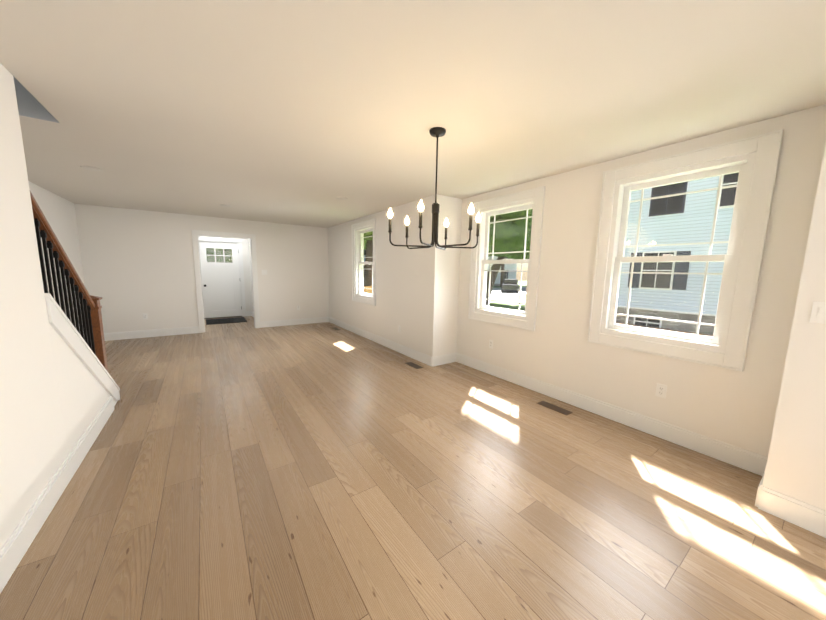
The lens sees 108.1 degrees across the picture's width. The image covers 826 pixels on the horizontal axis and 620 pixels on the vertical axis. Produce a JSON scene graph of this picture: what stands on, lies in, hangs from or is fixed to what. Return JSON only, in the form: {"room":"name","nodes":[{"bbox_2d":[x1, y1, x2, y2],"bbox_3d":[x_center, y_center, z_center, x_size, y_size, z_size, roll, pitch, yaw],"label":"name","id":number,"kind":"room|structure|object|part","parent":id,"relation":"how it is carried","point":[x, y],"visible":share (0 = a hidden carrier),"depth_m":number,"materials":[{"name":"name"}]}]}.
{"room":"dining room","nodes":[
{"label":"dining room","id":0,"kind":"room"},
{"bbox_2d":[0,63,67,549],"bbox_3d":[-0.853,0.198,-0.273,0.120,2.440,5.120,-4,9,-35],"label":"wall","id":1,"kind":"structure","parent":0,"point":[33,452],"depth_m":1.60,"materials":[{"name":"paint"}]},
{"bbox_2d":[0,455,73,593],"bbox_3d":[-0.817,1.331,-0.085,0.016,0.145,5.120,-4,9,-35],"label":"baseboard","id":2,"kind":"structure","parent":1,"relation":"attached to","point":[14,549],"depth_m":1.53,"materials":[{"name":"white wood"}]},
{"bbox_2d":[13,76,58,122],"bbox_3d":[-3.015,-1.514,1.948,0.940,0.300,0.002,-4,9,-35],"label":"wall","id":3,"kind":"structure","parent":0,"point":[29,104],"depth_m":2.14,"materials":[{"name":"grey paint"}]},
{"bbox_2d":[28,181,84,334],"bbox_3d":[-3.697,-1.492,2.003,0.120,5.100,7.660,-4,9,-35],"label":"wall","id":4,"kind":"structure","parent":0,"point":[59,213],"depth_m":4.65,"materials":[{"name":"paint"}]},
{"bbox_2d":[74,204,328,332],"bbox_3d":[-4.044,-0.767,6.649,4.740,2.440,0.120,-4,9,-35],"label":"wall","id":5,"kind":"structure","parent":0,"point":[136,264],"depth_m":6.01,"materials":[{"name":"paint"}]},
{"bbox_2d":[104,327,198,340],"bbox_3d":[-5.202,0.465,5.929,1.570,0.145,0.016,-4,9,-35],"label":"baseboard","id":6,"kind":"structure","parent":5,"relation":"attached to","point":[183,330],"depth_m":5.92,"materials":[{"name":"white wood"}]},
{"bbox_2d":[192,230,259,332],"bbox_3d":[-4.096,-0.616,6.635,1.164,2.142,0.160,-4,9,-35],"label":"door frame","id":7,"kind":"structure","parent":5,"relation":"attached to","point":[197,233],"depth_m":6.40,"materials":[{"name":"white wood"}]},
{"bbox_2d":[260,317,327,326],"bbox_3d":[-2.920,0.297,7.508,1.630,0.145,0.016,-4,9,-35],"label":"baseboard","id":8,"kind":"structure","parent":5,"relation":"attached to","point":[318,319],"depth_m":7.44,"materials":[{"name":"white wood"}]},
{"bbox_2d":[198,236,251,310],"bbox_3d":[-5.267,-1.006,8.303,1.560,2.440,0.180,-4,9,-35],"label":"wall","id":9,"kind":"structure","parent":0,"point":[246,268],"depth_m":8.55,"materials":[{"name":"paint"}]},
{"bbox_2d":[199,241,241,318],"bbox_3d":[-5.273,-0.810,8.246,0.901,2.066,0.152,-4,9,-35],"label":"front door","id":10,"kind":"structure","parent":9,"relation":"in","point":[221,291],"depth_m":8.26,"materials":[{"name":"white wood"}]},
{"bbox_2d":[198,237,245,316],"bbox_3d":[-5.304,-0.865,8.285,1.090,2.165,0.200,-4,9,-35],"label":"door frame","id":11,"kind":"structure","parent":9,"relation":"attached to","point":[241,271],"depth_m":8.42,"materials":[{"name":"white wood"}]},
{"bbox_2d":[248,239,253,311],"bbox_3d":[-4.076,-0.927,7.859,0.120,2.440,1.920,-4,9,-35],"label":"wall","id":12,"kind":"structure","parent":0,"point":[250,275],"depth_m":8.49,"materials":[{"name":"paint"}]},
{"bbox_2d":[328,194,446,357],"bbox_3d":[-0.879,-0.641,6.103,0.180,2.440,4.410,-4,9,-35],"label":"wall","id":13,"kind":"structure","parent":0,"point":[410,292],"depth_m":4.98,"materials":[{"name":"paint"}]},
{"bbox_2d":[351,218,375,305],"bbox_3d":[-0.916,-0.960,6.142,0.258,1.632,1.072,-4,9,-35],"label":"living room window","id":14,"kind":"structure","parent":13,"relation":"in","point":[359,229],"depth_m":6.33,"materials":[{"name":"white wood"}]},
{"bbox_2d":[328,317,435,366],"bbox_3d":[-0.974,0.503,6.191,0.019,0.145,4.426,-4,9,-35],"label":"baseboard","id":15,"kind":"structure","parent":13,"relation":"attached to","point":[426,359],"depth_m":5.37,"materials":[{"name":"white wood"}]},
{"bbox_2d":[0,316,825,619],"bbox_3d":[-1.572,1.047,3.687,5.215,0.300,12.420,-4,9,-35],"label":"floor","id":16,"kind":"structure","parent":0,"point":[248,470],"depth_m":1.77,"materials":[{"name":"brown wood"}]},
{"bbox_2d":[30,191,119,473],"bbox_3d":[-2.291,-0.385,1.041,0.961,3.203,3.991,-4,9,-35],"label":"staircase","id":17,"kind":"structure","parent":16,"relation":"on","point":[89,390],"depth_m":2.23,"materials":[{"name":"white"}]},
{"bbox_3d":[-2.636,-0.401,2.241,0.062,0.950,1.139,-4,9,-35],"label":"handrail","id":18,"kind":"part","parent":17,"relation":"part of","materials":[{"name":"brown wood"}]},
{"bbox_3d":[-2.327,-0.392,1.094,0.961,3.203,3.862,-4,9,-35],"label":"skirt trim","id":19,"kind":"part","parent":17,"relation":"part of","materials":[{"name":"white"}]},
{"bbox_2d":[206,317,246,324],"bbox_3d":[-4.904,0.280,7.881,0.880,0.012,0.860,-4,9,-35],"label":"doormat","id":20,"kind":"object","parent":16,"relation":"on","point":[225,320],"visible":1,"depth_m":7.83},
{"bbox_2d":[405,362,422,368],"bbox_3d":[0.009,0.820,4.446,0.120,0.004,0.330,-4,9,-35],"label":"floor vent","id":21,"kind":"object","parent":16,"relation":"on","point":[414,365],"visible":1,"depth_m":4.43,"materials":[{"name":"brown metal"}]},
{"bbox_2d":[537,401,572,415],"bbox_3d":[1.472,1.019,3.127,0.120,0.004,0.330,-4,9,-35],"label":"floor vent","id":22,"kind":"object","parent":16,"relation":"in","point":[555,408],"visible":1,"depth_m":3.11,"materials":[{"name":"brown metal"}]},
{"bbox_2d":[0,0,825,227],"bbox_3d":[-1.525,-1.670,3.330,5.215,0.300,12.420,-4,9,-35],"label":"ceiling","id":23,"kind":"structure","parent":0,"point":[301,112],"depth_m":1.75,"materials":[{"name":"paint"}]},
{"bbox_2d":[80,166,102,170],"bbox_3d":[-3.502,-1.540,3.265,0.170,0.007,0.170,-4,9,-35],"label":"recessed light","id":24,"kind":"object","parent":23,"relation":"in","point":[91,168],"visible":1,"depth_m":3.25,"materials":[{"name":"white"}]},
{"bbox_2d":[387,127,480,249],"bbox_3d":[0.178,-0.920,2.308,0.681,0.861,0.744,-4,9,-35],"label":"chandelier","id":25,"kind":"object","parent":23,"relation":"hanging from","point":[437,132],"visible":1,"depth_m":2.30,"materials":[{"name":"black metal"}]},
{"bbox_2d":[442,196,461,354],"bbox_3d":[0.597,-0.414,4.570,0.475,2.440,0.180,-4,9,-35],"label":"wall","id":26,"kind":"structure","parent":0,"point":[451,275],"depth_m":4.43,"materials":[{"name":"paint"}]},
{"bbox_2d":[436,353,455,365],"bbox_3d":[0.487,0.746,4.539,0.420,0.145,0.016,-4,9,-35],"label":"baseboard","id":27,"kind":"structure","parent":26,"relation":"attached to","point":[447,358],"depth_m":4.54,"materials":[{"name":"white wood"}]},
{"bbox_2d":[456,104,825,456],"bbox_3d":[1.680,-0.227,3.284,0.180,2.440,3.190,-4,9,-35],"label":"wall","id":28,"kind":"structure","parent":0,"point":[725,405],"depth_m":2.58,"materials":[{"name":"paint"}]},
{"bbox_2d":[489,340,492,348],"bbox_3d":[1.063,0.465,4.083,0.008,0.115,0.070,-4,9,-35],"label":"outlet","id":29,"kind":"object","parent":28,"relation":"attached to","point":[490,343],"visible":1,"depth_m":4.08,"materials":[{"name":"white plastic"}]},
{"bbox_2d":[468,186,544,330],"bbox_3d":[1.229,-0.629,3.913,0.258,1.632,1.072,-4,9,-35],"label":"dining room window","id":30,"kind":"structure","parent":28,"relation":"in","point":[486,209],"depth_m":3.85,"materials":[{"name":"white wood"}]},
{"bbox_2d":[456,352,763,473],"bbox_3d":[1.580,0.917,3.379,0.016,0.145,3.190,-4,9,-35],"label":"baseboard","id":31,"kind":"structure","parent":28,"relation":"attached to","point":[750,461],"depth_m":2.73,"materials":[{"name":"white wood"}]},
{"bbox_2d":[655,383,666,398],"bbox_3d":[2.128,0.693,2.568,0.008,0.115,0.070,-4,9,-35],"label":"outlet","id":32,"kind":"object","parent":28,"relation":"attached to","point":[661,390],"visible":1,"depth_m":2.56,"materials":[{"name":"white plastic"}]},
{"bbox_2d":[587,129,782,371],"bbox_3d":[2.182,-0.435,2.555,0.258,1.632,1.072,-4,9,-35],"label":"dining room window","id":33,"kind":"structure","parent":28,"relation":"in","point":[752,161],"depth_m":2.35,"materials":[{"name":"white wood"}]},
{"bbox_2d":[763,145,825,510],"bbox_3d":[3.131,0.124,0.805,0.655,2.440,2.580,-4,9,-35],"label":"wall","id":34,"kind":"structure","parent":0,"point":[796,465],"depth_m":1.65,"materials":[{"name":"paint"}]},
{"bbox_2d":[756,456,767,482],"bbox_3d":[2.299,1.116,1.959,0.420,0.145,0.016,-4,9,-35],"label":"baseboard","id":35,"kind":"structure","parent":34,"relation":"attached to","point":[762,465],"depth_m":2.11,"materials":[{"name":"white wood"}]},
{"bbox_2d":[755,483,825,537],"bbox_3d":[2.790,1.273,0.832,0.019,0.145,2.446,-4,9,-35],"label":"baseboard","id":36,"kind":"structure","parent":34,"relation":"attached to","point":[799,513],"depth_m":1.71,"materials":[{"name":"white wood"}]},
{"bbox_2d":[809,301,825,323],"bbox_3d":[2.172,0.015,1.592,0.012,0.115,0.070,-4,9,-35],"label":"light switch","id":37,"kind":"object","parent":34,"relation":"attached to","point":[818,313],"visible":1,"depth_m":1.60,"materials":[{"name":"white plastic"}]},
{"label":"outside","id":38,"kind":"structure","parent":0,"visible":0},
{"bbox_2d":[202,281,526,310],"bbox_3d":[-7.209,-0.303,19.357,130.000,0.300,120.000,-4,9,-35],"label":"ground","id":39,"kind":"structure","parent":38,"point":[505,305],"depth_m":22.79,"materials":[{"name":"white concrete"}]},
{"bbox_2d":[199,248,232,262],"bbox_3d":[-11.113,-3.309,13.492,8.099,7.469,7.430,-4,9,-35],"label":"tree","id":40,"kind":"object","parent":39,"relation":"on","point":[212,259],"depth_m":13.15,"materials":[{"name":"green plant"}]},
{"bbox_2d":[203,293,524,308],"bbox_3d":[1.574,-0.961,24.200,150.000,0.040,1.200,-4,9,-35],"label":"sidewalk","id":41,"kind":"structure","parent":39,"relation":"on","point":[502,294],"depth_m":29.21,"materials":[{"name":"concrete"}]},
{"bbox_2d":[363,249,365,280],"bbox_3d":[-8.800,-6.894,36.364,10.200,8.280,9.700,-4,9,-35],"label":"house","id":42,"kind":"structure","parent":39,"relation":"on","point":[364,261],"depth_m":33.39,"materials":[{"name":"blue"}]},
{"bbox_2d":[364,285,371,293],"bbox_3d":[0.307,-0.147,11.591,6.700,1.670,0.060,-4,9,-35],"label":"fence","id":43,"kind":"object","parent":39,"relation":"on","point":[369,290],"depth_m":10.20,"materials":[{"name":"brown wood"}]},
{"bbox_2d":[364,231,372,285],"bbox_3d":[-2.165,-3.935,15.214,6.775,8.524,7.004,-4,9,-35],"label":"tree","id":44,"kind":"object","parent":39,"relation":"on","point":[368,271],"depth_m":14.71,"materials":[{"name":"green plant"}]},
{"bbox_2d":[494,254,504,286],"bbox_3d":[13.810,-8.752,43.969,8.794,11.008,9.575,-4,9,-35],"label":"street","id":45,"kind":"structure","parent":39,"relation":"on","point":[502,274],"depth_m":43.81,"materials":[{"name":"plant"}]},
{"bbox_2d":[487,256,516,285],"bbox_3d":[9.056,-8.310,48.702,13.700,8.480,9.700,-4,9,-35],"label":"house","id":46,"kind":"structure","parent":39,"relation":"on","point":[509,267],"depth_m":47.48,"materials":[{"name":"white"}]},
{"bbox_2d":[491,288,525,293],"bbox_3d":[-0.710,-1.417,27.453,150.000,0.020,6.000,-4,9,-35],"label":"road","id":47,"kind":"structure","parent":39,"relation":"on","point":[523,290],"depth_m":34.07,"materials":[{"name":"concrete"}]},
{"bbox_2d":[501,279,518,292],"bbox_3d":[10.806,-2.735,33.382,1.800,1.420,4.400,3,8,17],"label":"car","id":48,"kind":"object","parent":47,"relation":"on","point":[514,285],"depth_m":31.56,"materials":[{"name":"black paint"}]},
{"bbox_2d":[486,209,532,304],"bbox_3d":[7.174,-5.027,20.430,9.030,9.644,8.904,-4,9,-35],"label":"tree","id":49,"kind":"object","parent":39,"relation":"on","point":[519,233],"depth_m":17.21,"materials":[{"name":"green plant"}]},
{"bbox_2d":[615,322,712,336],"bbox_3d":[9.164,1.169,7.997,2.800,0.300,14.500,-4,9,-35],"label":"dirt strip","id":50,"kind":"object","parent":39,"relation":"on","point":[701,334],"depth_m":10.50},
{"bbox_2d":[616,173,738,334],"bbox_3d":[14.359,-4.463,10.099,9.300,11.096,16.000,-4,9,-35],"label":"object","id":51,"kind":"structure","parent":39,"relation":"on","point":[678,212],"depth_m":10.34,"materials":[{"name":"blue"}]}
]}

